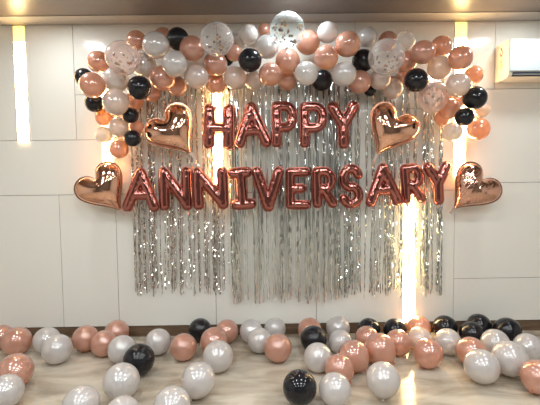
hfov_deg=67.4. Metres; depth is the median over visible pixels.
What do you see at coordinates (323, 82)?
balloon
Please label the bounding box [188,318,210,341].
balloon
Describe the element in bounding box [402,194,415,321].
light strip
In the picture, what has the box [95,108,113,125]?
balloon
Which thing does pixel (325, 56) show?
balloon
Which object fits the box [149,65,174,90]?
balloon
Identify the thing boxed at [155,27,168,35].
balloon
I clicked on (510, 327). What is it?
balloon
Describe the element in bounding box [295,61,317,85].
balloon
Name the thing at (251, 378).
floor
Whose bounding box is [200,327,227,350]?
balloon
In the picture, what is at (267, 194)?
balloon
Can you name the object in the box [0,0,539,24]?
ceiling
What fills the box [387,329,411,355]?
balloon
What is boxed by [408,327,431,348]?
balloon
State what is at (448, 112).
balloon
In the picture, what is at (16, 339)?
balloon
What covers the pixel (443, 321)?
balloon
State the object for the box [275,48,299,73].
balloon
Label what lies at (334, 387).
balloon
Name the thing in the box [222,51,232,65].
balloon
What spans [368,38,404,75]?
balloon
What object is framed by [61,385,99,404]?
balloon
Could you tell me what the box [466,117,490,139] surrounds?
balloon
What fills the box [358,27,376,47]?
balloon
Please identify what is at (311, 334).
balloon
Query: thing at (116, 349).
balloon
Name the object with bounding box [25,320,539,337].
baseboard
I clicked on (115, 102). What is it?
balloon
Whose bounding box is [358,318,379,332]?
balloon
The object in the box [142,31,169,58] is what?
balloon
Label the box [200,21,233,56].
balloon
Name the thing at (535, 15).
trim
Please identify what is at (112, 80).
balloon
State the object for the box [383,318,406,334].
balloon
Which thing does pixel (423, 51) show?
balloon
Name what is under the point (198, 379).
balloon
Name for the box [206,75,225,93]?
balloon
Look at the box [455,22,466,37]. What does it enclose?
diffuser
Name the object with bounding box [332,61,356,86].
balloon
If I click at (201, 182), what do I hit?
balloon
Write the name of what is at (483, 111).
balloon
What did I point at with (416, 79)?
balloon
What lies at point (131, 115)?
balloon
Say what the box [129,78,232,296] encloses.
curtain
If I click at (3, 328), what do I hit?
balloon
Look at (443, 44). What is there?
balloon
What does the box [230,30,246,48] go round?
balloon
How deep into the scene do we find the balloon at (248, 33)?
2.82 m
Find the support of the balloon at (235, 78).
attached to the balloon at (215, 66)
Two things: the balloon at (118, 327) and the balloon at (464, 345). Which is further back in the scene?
the balloon at (118, 327)
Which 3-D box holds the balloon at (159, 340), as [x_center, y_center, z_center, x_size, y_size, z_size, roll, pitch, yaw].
[-0.806,1.001,2.912,0.186,0.184,0.185,0,3,19]
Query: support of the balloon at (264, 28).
attached to the balloon at (248, 33)
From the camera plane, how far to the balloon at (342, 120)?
3.03 m
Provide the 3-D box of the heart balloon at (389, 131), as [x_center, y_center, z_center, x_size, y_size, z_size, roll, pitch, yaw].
[0.934,-0.532,3.016,0.373,0.440,0.190,0,3,5]
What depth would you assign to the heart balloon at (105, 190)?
3.00 m
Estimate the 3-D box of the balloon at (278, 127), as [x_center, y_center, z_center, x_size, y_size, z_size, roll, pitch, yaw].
[0.111,-0.577,3.047,0.197,0.368,0.055,-1,3,0]
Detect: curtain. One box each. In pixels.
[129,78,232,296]
[229,82,338,303]
[337,76,443,297]
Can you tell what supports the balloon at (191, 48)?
attached to the balloon at (214, 41)
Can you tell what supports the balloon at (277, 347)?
on the floor
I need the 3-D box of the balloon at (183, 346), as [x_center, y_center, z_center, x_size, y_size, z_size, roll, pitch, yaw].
[-0.602,1.004,2.814,0.187,0.184,0.186,1,3,26]
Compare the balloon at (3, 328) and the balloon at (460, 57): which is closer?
the balloon at (460, 57)
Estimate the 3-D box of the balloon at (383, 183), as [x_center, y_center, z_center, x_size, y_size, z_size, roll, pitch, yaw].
[0.868,-0.126,3.074,0.288,0.353,0.064,-1,3,0]
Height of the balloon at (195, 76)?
0.164 m
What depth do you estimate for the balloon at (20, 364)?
2.41 m
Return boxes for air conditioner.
[495,39,539,82]
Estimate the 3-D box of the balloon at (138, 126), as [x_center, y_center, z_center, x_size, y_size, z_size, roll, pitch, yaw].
[-0.984,-0.555,2.981,0.104,0.105,0.104,1,4,29]
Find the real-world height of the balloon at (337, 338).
0.169 m
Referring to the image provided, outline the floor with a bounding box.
[0,330,539,404]
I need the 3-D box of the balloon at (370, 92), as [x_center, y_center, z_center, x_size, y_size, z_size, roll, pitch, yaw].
[0.749,-0.843,3.035,0.093,0.094,0.094,-2,3,-16]
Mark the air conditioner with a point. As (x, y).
(516, 60)
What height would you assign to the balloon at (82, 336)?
0.187 m
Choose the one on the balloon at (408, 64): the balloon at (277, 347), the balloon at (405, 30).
the balloon at (405, 30)
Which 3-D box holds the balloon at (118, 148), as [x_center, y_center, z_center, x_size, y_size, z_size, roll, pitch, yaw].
[-1.112,-0.394,2.982,0.138,0.140,0.139,1,3,26]
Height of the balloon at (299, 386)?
0.188 m
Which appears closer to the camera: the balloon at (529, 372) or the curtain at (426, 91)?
the balloon at (529, 372)
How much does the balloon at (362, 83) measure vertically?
0.163 m
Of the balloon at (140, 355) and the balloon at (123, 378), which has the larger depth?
the balloon at (140, 355)
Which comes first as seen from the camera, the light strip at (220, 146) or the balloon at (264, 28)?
the balloon at (264, 28)
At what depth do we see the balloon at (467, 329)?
2.95 m
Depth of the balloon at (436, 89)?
2.82 m
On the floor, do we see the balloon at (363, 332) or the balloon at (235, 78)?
the balloon at (363, 332)
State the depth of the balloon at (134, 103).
2.97 m
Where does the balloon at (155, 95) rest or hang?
attached to the curtain at (151, 174)
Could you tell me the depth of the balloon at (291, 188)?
3.08 m
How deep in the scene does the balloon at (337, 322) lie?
3.09 m
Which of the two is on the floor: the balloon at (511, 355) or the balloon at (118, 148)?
the balloon at (511, 355)
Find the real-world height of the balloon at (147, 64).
0.171 m
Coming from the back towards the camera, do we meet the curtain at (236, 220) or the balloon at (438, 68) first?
the curtain at (236, 220)
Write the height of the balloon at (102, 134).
0.127 m
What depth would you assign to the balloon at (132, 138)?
2.86 m
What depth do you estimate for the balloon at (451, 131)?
2.98 m
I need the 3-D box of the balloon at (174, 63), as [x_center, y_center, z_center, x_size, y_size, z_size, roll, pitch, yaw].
[-0.636,-0.924,2.703,0.166,0.168,0.166,-2,3,-18]
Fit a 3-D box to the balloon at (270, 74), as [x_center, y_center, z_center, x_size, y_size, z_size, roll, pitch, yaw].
[0.002,-0.872,2.756,0.154,0.156,0.155,1,3,26]
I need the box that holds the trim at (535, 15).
[0,11,539,24]
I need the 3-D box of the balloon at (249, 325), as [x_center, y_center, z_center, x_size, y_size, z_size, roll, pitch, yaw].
[-0.144,0.987,3.103,0.179,0.177,0.177,-2,3,-18]
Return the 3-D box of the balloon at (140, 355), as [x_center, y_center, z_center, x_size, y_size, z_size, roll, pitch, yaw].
[-0.845,1.011,2.611,0.200,0.198,0.200,0,3,8]
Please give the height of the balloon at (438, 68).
0.168 m
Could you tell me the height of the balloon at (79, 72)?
0.134 m
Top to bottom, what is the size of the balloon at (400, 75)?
0.116 m
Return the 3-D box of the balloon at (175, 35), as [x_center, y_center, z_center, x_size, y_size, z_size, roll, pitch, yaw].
[-0.651,-1.155,2.865,0.160,0.159,0.160,1,3,26]
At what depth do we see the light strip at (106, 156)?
3.16 m
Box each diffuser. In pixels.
[13,26,24,41]
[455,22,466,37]
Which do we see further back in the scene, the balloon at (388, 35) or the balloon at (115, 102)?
the balloon at (388, 35)
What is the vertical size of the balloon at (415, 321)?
0.179 m
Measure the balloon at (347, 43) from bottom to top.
0.171 m
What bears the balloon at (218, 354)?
on the floor
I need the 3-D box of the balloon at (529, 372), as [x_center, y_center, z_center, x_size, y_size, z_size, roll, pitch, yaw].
[1.544,1.002,2.329,0.188,0.188,0.189,0,3,19]
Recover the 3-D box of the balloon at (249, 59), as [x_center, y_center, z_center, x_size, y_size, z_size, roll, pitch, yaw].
[-0.135,-0.966,2.750,0.159,0.160,0.159,1,3,22]
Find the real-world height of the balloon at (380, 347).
0.207 m
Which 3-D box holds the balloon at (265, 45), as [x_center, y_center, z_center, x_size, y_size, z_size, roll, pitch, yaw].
[-0.021,-1.104,2.873,0.166,0.167,0.166,1,4,28]
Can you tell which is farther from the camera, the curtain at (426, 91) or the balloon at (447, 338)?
the curtain at (426, 91)
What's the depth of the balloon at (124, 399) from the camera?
2.00 m
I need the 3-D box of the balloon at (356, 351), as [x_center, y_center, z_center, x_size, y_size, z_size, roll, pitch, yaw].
[0.542,0.993,2.627,0.199,0.198,0.197,0,3,15]
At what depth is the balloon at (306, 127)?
3.05 m
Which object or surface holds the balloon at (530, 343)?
on the floor
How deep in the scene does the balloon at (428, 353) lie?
2.60 m
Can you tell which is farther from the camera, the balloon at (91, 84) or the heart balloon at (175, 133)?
the heart balloon at (175, 133)
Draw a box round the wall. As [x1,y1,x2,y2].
[0,21,539,327]
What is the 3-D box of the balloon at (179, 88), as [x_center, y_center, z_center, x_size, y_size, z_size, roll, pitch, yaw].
[-0.690,-0.858,2.993,0.149,0.149,0.148,0,3,19]
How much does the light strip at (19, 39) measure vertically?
0.874 m
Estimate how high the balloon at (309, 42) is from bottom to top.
0.176 m
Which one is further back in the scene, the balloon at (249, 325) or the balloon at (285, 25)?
the balloon at (249, 325)
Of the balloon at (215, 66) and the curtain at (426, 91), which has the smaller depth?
the balloon at (215, 66)
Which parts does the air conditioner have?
panel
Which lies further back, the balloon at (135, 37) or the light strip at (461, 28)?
the light strip at (461, 28)
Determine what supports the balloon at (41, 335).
on the floor
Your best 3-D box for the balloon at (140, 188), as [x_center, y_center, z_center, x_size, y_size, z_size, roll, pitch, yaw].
[-0.978,-0.090,3.059,0.290,0.357,0.065,0,3,-1]
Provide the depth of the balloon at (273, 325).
3.10 m
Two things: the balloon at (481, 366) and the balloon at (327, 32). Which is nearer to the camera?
the balloon at (481, 366)
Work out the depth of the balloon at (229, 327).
3.05 m
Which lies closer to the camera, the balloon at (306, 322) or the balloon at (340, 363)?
the balloon at (340, 363)
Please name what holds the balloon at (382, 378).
on the floor
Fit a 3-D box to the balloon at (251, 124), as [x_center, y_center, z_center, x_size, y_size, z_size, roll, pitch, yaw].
[-0.132,-0.576,3.064,0.288,0.366,0.064,-1,3,0]
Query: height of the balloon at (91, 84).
0.169 m
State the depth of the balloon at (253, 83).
2.92 m
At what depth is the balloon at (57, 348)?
2.72 m
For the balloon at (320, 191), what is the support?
attached to the curtain at (236, 220)
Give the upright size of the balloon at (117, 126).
0.143 m
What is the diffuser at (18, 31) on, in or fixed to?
attached to the light strip at (19, 39)
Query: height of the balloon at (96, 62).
0.151 m
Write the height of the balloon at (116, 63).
0.223 m
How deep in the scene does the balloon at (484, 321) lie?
3.10 m
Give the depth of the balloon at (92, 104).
2.89 m
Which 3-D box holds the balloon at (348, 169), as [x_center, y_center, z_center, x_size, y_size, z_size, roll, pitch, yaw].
[0.621,-0.115,3.100,0.190,0.363,0.055,-1,3,0]
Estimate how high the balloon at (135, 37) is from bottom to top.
0.140 m
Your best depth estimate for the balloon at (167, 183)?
3.06 m
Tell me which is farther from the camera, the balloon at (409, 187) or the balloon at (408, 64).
the balloon at (409, 187)
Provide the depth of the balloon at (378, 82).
2.85 m
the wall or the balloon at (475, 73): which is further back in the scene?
the wall
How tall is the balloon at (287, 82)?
0.148 m
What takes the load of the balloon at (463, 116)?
attached to the balloon at (476, 97)
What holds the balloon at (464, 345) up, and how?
on the floor
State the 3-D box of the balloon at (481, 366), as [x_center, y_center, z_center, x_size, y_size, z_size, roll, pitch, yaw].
[1.282,0.992,2.453,0.203,0.202,0.204,-2,3,-15]
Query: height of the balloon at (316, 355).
0.184 m
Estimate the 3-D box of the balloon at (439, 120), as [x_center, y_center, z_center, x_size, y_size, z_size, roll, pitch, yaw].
[1.304,-0.638,3.063,0.113,0.114,0.113,1,3,22]
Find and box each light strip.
[12,26,29,140]
[101,92,113,161]
[213,93,222,183]
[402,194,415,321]
[453,22,467,175]
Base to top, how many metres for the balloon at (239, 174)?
0.349 m
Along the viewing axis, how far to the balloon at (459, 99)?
2.98 m
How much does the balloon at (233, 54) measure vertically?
0.117 m
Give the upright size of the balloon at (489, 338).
0.187 m
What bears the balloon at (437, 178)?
attached to the curtain at (426, 91)
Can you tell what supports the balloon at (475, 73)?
attached to the balloon at (476, 97)
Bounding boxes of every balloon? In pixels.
[0,325,10,348]
[0,327,32,354]
[0,353,33,384]
[0,374,24,404]
[32,327,59,352]
[40,334,72,364]
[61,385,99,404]
[71,325,97,351]
[74,68,90,83]
[74,161,125,215]
[78,72,105,97]
[84,96,102,111]
[87,51,109,72]
[90,330,115,356]
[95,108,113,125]
[95,126,112,142]
[102,66,128,90]
[102,89,128,115]
[102,362,139,399]
[104,40,139,75]
[104,320,128,336]
[107,335,135,363]
[108,117,128,136]
[108,395,139,404]
[109,139,128,158]
[122,107,138,122]
[122,167,159,213]
[123,343,154,375]
[124,130,140,146]
[126,30,144,50]
[126,93,143,109]
[127,75,151,99]
[129,120,143,133]
[131,53,156,77]
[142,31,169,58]
[143,102,195,158]
[145,85,160,101]
[145,328,170,354]
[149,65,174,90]
[153,385,190,404]
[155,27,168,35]
[158,166,192,212]
[162,51,186,76]
[166,27,188,50]
[168,77,186,96]
[170,333,196,360]
[180,35,204,60]
[181,361,214,400]
[184,65,208,88]
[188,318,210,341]
[192,166,228,211]
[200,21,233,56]
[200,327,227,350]
[202,340,232,372]
[203,51,226,76]
[204,104,233,150]
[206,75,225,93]
[216,319,237,342]
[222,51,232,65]
[224,66,246,89]
[226,44,241,61]
[227,166,255,211]
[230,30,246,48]
[234,102,271,150]
[238,48,261,72]
[239,24,257,43]
[240,319,261,342]
[245,71,262,90]
[247,327,270,352]
[251,166,283,213]
[255,34,278,58]
[258,23,270,35]
[259,62,281,85]
[264,317,285,334]
[264,333,291,362]
[271,19,303,48]
[271,101,297,150]
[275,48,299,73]
[277,73,296,90]
[283,369,316,404]
[285,167,310,211]
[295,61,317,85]
[296,29,319,54]
[298,318,320,335]
[300,102,327,150]
[300,325,326,349]
[304,342,331,372]
[312,69,332,90]
[312,167,337,210]
[314,44,337,69]
[317,21,337,43]
[319,372,350,404]
[325,354,353,383]
[326,315,349,335]
[327,101,358,150]
[328,329,351,353]
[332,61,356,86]
[335,30,359,56]
[338,340,368,372]
[339,164,363,210]
[348,70,370,93]
[352,49,374,70]
[355,326,376,343]
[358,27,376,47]
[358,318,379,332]
[364,86,375,95]
[364,333,395,364]
[365,163,402,208]
[366,361,400,401]
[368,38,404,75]
[370,68,390,89]
[370,102,420,160]
[378,31,397,51]
[382,78,403,98]
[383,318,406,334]
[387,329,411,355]
[395,30,415,50]
[395,50,416,71]
[396,71,406,84]
[400,163,425,206]
[404,68,428,91]
[407,315,430,332]
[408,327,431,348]
[411,40,435,63]
[413,338,443,369]
[417,82,449,112]
[423,161,451,206]
[427,55,451,79]
[432,35,452,55]
[432,315,457,333]
[434,112,449,125]
[434,328,460,354]
[439,98,460,118]
[442,122,462,140]
[444,94,463,107]
[445,73,470,96]
[448,46,473,69]
[449,161,502,213]
[454,108,474,125]
[456,337,487,362]
[459,321,484,339]
[462,86,487,109]
[463,349,500,384]
[464,65,483,84]
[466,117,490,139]
[466,314,491,330]
[473,102,489,116]
[480,329,509,351]
[490,340,529,376]
[492,317,522,340]
[513,333,539,359]
[519,359,539,394]
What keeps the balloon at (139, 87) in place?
attached to the balloon at (161, 81)
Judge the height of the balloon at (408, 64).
0.151 m
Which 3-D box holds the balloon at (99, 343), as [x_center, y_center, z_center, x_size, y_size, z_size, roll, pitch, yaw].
[-1.187,1.008,2.900,0.182,0.182,0.184,1,4,33]
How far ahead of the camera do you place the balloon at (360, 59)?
2.84 m
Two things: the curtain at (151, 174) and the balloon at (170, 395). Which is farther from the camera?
the curtain at (151, 174)
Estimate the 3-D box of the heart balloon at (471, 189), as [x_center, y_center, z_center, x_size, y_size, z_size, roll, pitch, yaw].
[1.566,-0.112,3.086,0.385,0.401,0.183,0,3,6]
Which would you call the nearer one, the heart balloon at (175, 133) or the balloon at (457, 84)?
the balloon at (457, 84)
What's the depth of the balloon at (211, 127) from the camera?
3.02 m
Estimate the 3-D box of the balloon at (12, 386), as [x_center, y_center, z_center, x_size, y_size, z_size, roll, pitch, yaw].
[-1.464,1.047,2.245,0.183,0.181,0.182,1,3,26]
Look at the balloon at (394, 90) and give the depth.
2.94 m
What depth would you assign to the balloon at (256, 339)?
2.86 m
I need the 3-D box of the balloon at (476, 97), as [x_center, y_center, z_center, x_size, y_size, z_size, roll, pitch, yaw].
[1.405,-0.717,2.777,0.158,0.159,0.158,-2,3,-16]
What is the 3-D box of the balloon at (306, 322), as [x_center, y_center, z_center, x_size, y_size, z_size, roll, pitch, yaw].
[0.305,0.978,3.113,0.183,0.182,0.184,2,4,44]

